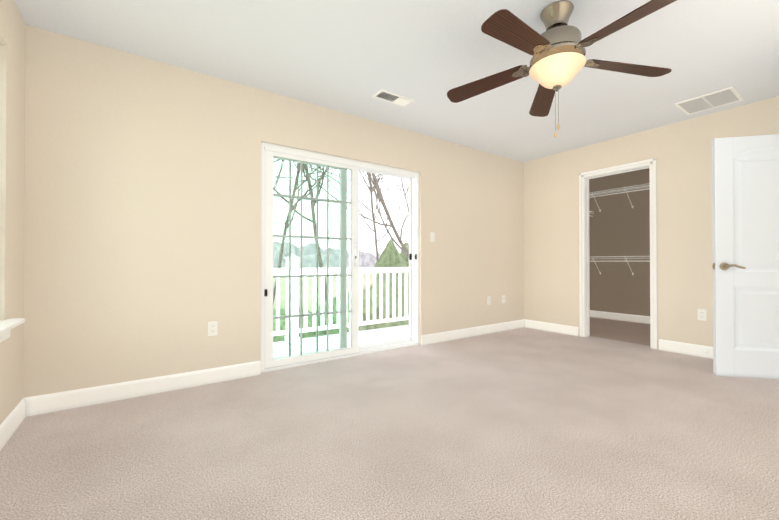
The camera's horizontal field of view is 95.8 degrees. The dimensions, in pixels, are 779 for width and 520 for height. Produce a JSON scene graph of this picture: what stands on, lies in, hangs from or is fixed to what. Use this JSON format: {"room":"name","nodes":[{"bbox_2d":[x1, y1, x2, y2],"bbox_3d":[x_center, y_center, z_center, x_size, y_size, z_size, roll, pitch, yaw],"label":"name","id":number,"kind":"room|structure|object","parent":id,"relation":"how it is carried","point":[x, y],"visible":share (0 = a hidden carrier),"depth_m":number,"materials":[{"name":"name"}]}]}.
{"room":"empty bedroom","nodes":[
{"label":"empty bedroom","id":0,"kind":"room"},
{"bbox_2d":[0,0,25,423],"bbox_3d":[-1.051,-0.263,0.342,0.150,2.440,4.420,0,0,-35],"label":"wall","id":1,"kind":"structure","parent":0,"point":[12,100],"depth_m":1.97,"materials":[{"name":"paint"}]},
{"bbox_2d":[0,318,24,342],"bbox_3d":[-1.531,0.364,1.137,0.141,0.097,1.920,0,0,-35],"label":"window sill","id":2,"kind":"structure","parent":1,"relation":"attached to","point":[7,326],"depth_m":1.81,"materials":[{"name":"paint"}]},
{"bbox_2d":[0,397,27,450],"bbox_3d":[-1.027,0.900,0.442,0.015,0.116,4.270,0,0,-35],"label":"baseboard","id":3,"kind":"structure","parent":1,"relation":"attached to","point":[18,414],"depth_m":1.96,"materials":[{"name":"paint"}]},
{"bbox_2d":[23,25,523,397],"bbox_3d":[0.553,-0.235,4.283,7.330,2.440,0.150,0,0,-35],"label":"wall","id":4,"kind":"structure","parent":0,"point":[142,232],"depth_m":2.65,"materials":[{"name":"paint"}]},
{"bbox_2d":[28,361,260,415],"bbox_3d":[-1.671,0.915,2.595,1.398,0.116,0.015,0,0,-35],"label":"baseboard","id":5,"kind":"structure","parent":4,"relation":"attached to","point":[33,406],"depth_m":2.49,"materials":[{"name":"paint"}]},
{"bbox_2d":[208,321,217,335],"bbox_3d":[-1.403,0.544,2.792,0.070,0.114,0.008,0,0,-35],"label":"electrical outlet","id":6,"kind":"object","parent":4,"relation":"attached to","point":[212,328],"visible":1,"depth_m":2.79,"materials":[{"name":"white plastic"}]},
{"bbox_2d":[260,142,418,372],"bbox_3d":[-0.408,-0.015,3.589,1.800,2.010,0.166,0,0,-35],"label":"sliding door","id":7,"kind":"structure","parent":4,"relation":"attached to","point":[268,361],"depth_m":3.46,"materials":[{"name":"glass"}]},
{"bbox_2d":[430,232,434,241],"bbox_3d":[0.510,-0.270,4.151,0.070,0.114,0.016,0,0,-35],"label":"light switch","id":8,"kind":"object","parent":4,"relation":"attached to","point":[432,236],"visible":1,"depth_m":4.15,"materials":[{"name":"white plastic"}]},
{"bbox_2d":[421,319,523,345],"bbox_3d":[1.185,0.929,4.622,1.998,0.116,0.015,0,0,-35],"label":"baseboard","id":9,"kind":"structure","parent":4,"relation":"attached to","point":[439,337],"depth_m":4.50,"materials":[{"name":"paint"}]},
{"bbox_2d":[487,296,490,304],"bbox_3d":[1.341,0.548,4.740,0.070,0.114,0.008,0,0,-35],"label":"electrical outlet","id":10,"kind":"object","parent":4,"relation":"attached to","point":[488,300],"visible":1,"depth_m":4.74,"materials":[{"name":"white plastic"}]},
{"bbox_2d":[0,317,778,519],"bbox_3d":[1.833,1.022,2.472,7.330,0.100,4.570,0,0,-35],"label":"floor","id":11,"kind":"structure","parent":0,"point":[609,419],"depth_m":1.87,"materials":[{"name":"carpet"}]},
{"bbox_2d":[14,0,778,161],"bbox_3d":[1.833,-1.518,2.490,7.330,0.100,4.570,0,0,-35],"label":"ceiling","id":12,"kind":"structure","parent":0,"point":[352,57],"depth_m":2.51,"materials":[{"name":"paint"}]},
{"bbox_2d":[372,89,413,106],"bbox_3d":[0.035,-1.458,3.182,0.360,0.014,0.160,0,0,-35],"label":"ceiling vent","id":13,"kind":"object","parent":12,"relation":"in","point":[392,98],"visible":1,"depth_m":3.17,"materials":[{"name":"white plastic"}]},
{"bbox_2d":[447,0,676,137],"bbox_3d":[0.964,-1.096,2.043,1.283,0.750,1.312,0,0,-35],"label":"ceiling fan","id":14,"kind":"object","parent":12,"relation":"hanging from","point":[556,49],"visible":1,"depth_m":2.00,"materials":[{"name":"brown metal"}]},
{"bbox_2d":[674,87,743,114],"bbox_3d":[2.944,-1.458,3.248,0.400,0.010,0.400,0,0,-35],"label":"ceiling vent","id":15,"kind":"object","parent":12,"relation":"in","point":[726,96],"visible":1,"depth_m":3.23,"materials":[{"name":"white plastic"}]},
{"bbox_2d":[589,168,649,315],"bbox_3d":[4.286,-0.228,5.253,0.120,2.440,2.590,0,0,-35],"label":"wall","id":16,"kind":"structure","parent":0,"point":[619,225],"depth_m":5.77,"materials":[{"name":"paint"}]},
{"bbox_2d":[589,183,649,211],"bbox_3d":[4.078,-0.991,5.185,0.302,0.305,2.453,0,0,-35],"label":"closet shelf","id":17,"kind":"object","parent":16,"relation":"attached to","point":[604,192],"visible":0.33,"depth_m":5.65,"materials":[{"name":"metal"}]},
{"bbox_2d":[590,256,649,274],"bbox_3d":[4.078,0.089,5.177,0.302,0.305,2.453,0,0,-35],"label":"closet shelf","id":18,"kind":"object","parent":16,"relation":"attached to","point":[622,258],"visible":0.23,"depth_m":5.54,"materials":[{"name":"metal"}]},
{"bbox_2d":[590,310,649,323],"bbox_3d":[4.196,0.934,5.255,0.015,0.116,2.470,0,0,-35],"label":"baseboard","id":19,"kind":"structure","parent":16,"relation":"attached to","point":[598,314],"depth_m":5.79,"materials":[{"name":"paint"}]},
{"bbox_2d":[524,96,778,348],"bbox_3d":[3.323,-0.241,3.448,0.120,2.440,4.420,0,0,-35],"label":"wall","id":20,"kind":"structure","parent":0,"point":[681,152],"depth_m":3.83,"materials":[{"name":"paint"}]},
{"bbox_2d":[524,319,578,335],"bbox_3d":[2.231,0.931,4.863,0.015,0.116,0.753,0,0,-35],"label":"baseboard","id":21,"kind":"structure","parent":20,"relation":"attached to","point":[558,328],"depth_m":4.84,"materials":[{"name":"paint"}]},
{"bbox_2d":[579,158,656,348],"bbox_3d":[2.752,-0.069,4.249,0.152,2.106,0.832,0,0,-35],"label":"trim","id":22,"kind":"structure","parent":20,"relation":"attached to","point":[584,271],"depth_m":4.41,"materials":[{"name":"paint"}]},
{"bbox_2d":[659,339,712,358],"bbox_3d":[3.309,0.920,3.344,0.015,0.116,1.243,0,0,-35],"label":"baseboard","id":23,"kind":"structure","parent":20,"relation":"attached to","point":[665,345],"depth_m":3.65,"materials":[{"name":"paint"}]},
{"bbox_2d":[697,309,706,320],"bbox_3d":[3.161,0.555,3.560,0.008,0.114,0.070,0,0,-35],"label":"outlet","id":24,"kind":"object","parent":20,"relation":"attached to","point":[702,314],"visible":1,"depth_m":3.56,"materials":[{"name":"white plastic"}]},
{"bbox_2d":[712,134,778,378],"bbox_3d":[3.155,-0.023,2.910,0.830,2.020,0.157,0,0,12],"label":"entry door","id":25,"kind":"structure","parent":20,"relation":"in","point":[745,203],"depth_m":2.93,"materials":[{"name":"paint"}]},
{"label":"outside","id":26,"kind":"structure","parent":0,"visible":0},
{"bbox_2d":[273,325,408,357],"bbox_3d":[-0.934,1.148,4.045,4.880,0.240,1.200,0,0,-35],"label":"deck","id":27,"kind":"object","parent":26,"point":[365,337],"depth_m":4.51,"materials":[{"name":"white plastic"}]},
{"bbox_2d":[273,253,408,342],"bbox_3d":[-0.935,0.468,4.051,4.908,1.120,1.204,0,0,-35],"label":"balcony railing","id":28,"kind":"object","parent":27,"relation":"on","point":[363,270],"depth_m":4.78,"materials":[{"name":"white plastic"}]},
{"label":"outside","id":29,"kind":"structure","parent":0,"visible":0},
{"bbox_2d":[273,273,372,311],"bbox_3d":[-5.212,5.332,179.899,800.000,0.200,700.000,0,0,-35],"label":"field","id":30,"kind":"structure","parent":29,"point":[309,302],"depth_m":51.53,"materials":[{"name":"plant"}]},
{"bbox_2d":[273,160,326,300],"bbox_3d":[-3.944,-4.144,14.384,12.808,16.412,12.475,0,0,-35],"label":"vegetation","id":31,"kind":"object","parent":30,"relation":"on","point":[314,226],"depth_m":13.92,"materials":[{"name":"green plant"}]},
{"bbox_2d":[273,307,326,341],"bbox_3d":[-2.334,2.574,8.365,2.867,2.879,3.119,0,0,-35],"label":"vegetation","id":32,"kind":"object","parent":30,"relation":"on","point":[309,334],"depth_m":7.55,"materials":[{"name":"green plant"}]},
{"bbox_2d":[273,160,333,223],"bbox_3d":[-8.306,-4.673,17.082,13.876,17.504,14.526,0,0,-35],"label":"vegetation","id":33,"kind":"object","parent":30,"relation":"on","point":[288,180],"depth_m":19.04,"materials":[{"name":"green plant"}]},
{"bbox_2d":[273,159,338,284],"bbox_3d":[-6.184,-2.493,13.197,11.343,13.087,11.700,0,0,-35],"label":"vegetation","id":34,"kind":"object","parent":30,"relation":"on","point":[283,222],"depth_m":14.64,"materials":[{"name":"green plant"}]},
{"bbox_2d":[273,242,380,267],"bbox_3d":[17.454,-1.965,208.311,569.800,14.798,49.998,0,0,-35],"label":"tree","id":35,"kind":"object","parent":30,"relation":"on","point":[363,260],"depth_m":191.58,"materials":[{"name":"grey plant"}]},
{"bbox_2d":[273,162,408,303],"bbox_3d":[-1.584,-4.236,8.227,10.844,16.516,11.319,0,0,-35],"label":"vegetation","id":36,"kind":"object","parent":30,"relation":"on","point":[295,204],"depth_m":9.42,"materials":[{"name":"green plant"}]},
{"bbox_2d":[273,158,408,260],"bbox_3d":[-0.081,-3.095,10.740,10.821,14.280,10.367,0,0,-35],"label":"vegetation","id":37,"kind":"object","parent":30,"relation":"on","point":[399,238],"depth_m":11.07,"materials":[{"name":"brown plant"}]},
{"bbox_2d":[273,160,408,260],"bbox_3d":[-0.805,-4.143,20.300,17.496,16.488,11.992,0,0,-35],"label":"vegetation","id":38,"kind":"object","parent":30,"relation":"on","point":[374,230],"depth_m":20.13,"materials":[{"name":"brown plant"}]},
{"bbox_2d":[303,289,408,334],"bbox_3d":[-0.608,2.372,8.828,3.593,3.291,3.123,0,0,-35],"label":"vegetation","id":39,"kind":"object","parent":30,"relation":"on","point":[397,323],"depth_m":7.98,"materials":[{"name":"green plant"}]},
{"bbox_2d":[369,239,405,288],"bbox_3d":[0.122,1.571,15.113,2.784,4.981,2.514,0,0,-35],"label":"vegetation","id":40,"kind":"object","parent":30,"relation":"on","point":[393,257],"depth_m":14.77,"materials":[{"name":"green plant"}]},
{"bbox_2d":[370,276,408,309],"bbox_3d":[0.197,2.255,10.435,3.915,3.546,3.476,0,0,-35],"label":"vegetation","id":41,"kind":"object","parent":30,"relation":"on","point":[384,284],"depth_m":9.56,"materials":[{"name":"green plant"}]},
{"bbox_2d":[400,242,408,276],"bbox_3d":[0.999,1.602,16.879,3.082,4.945,3.171,0,0,-35],"label":"vegetation","id":42,"kind":"object","parent":30,"relation":"on","point":[402,253],"depth_m":16.48,"materials":[{"name":"green plant"}]}
]}

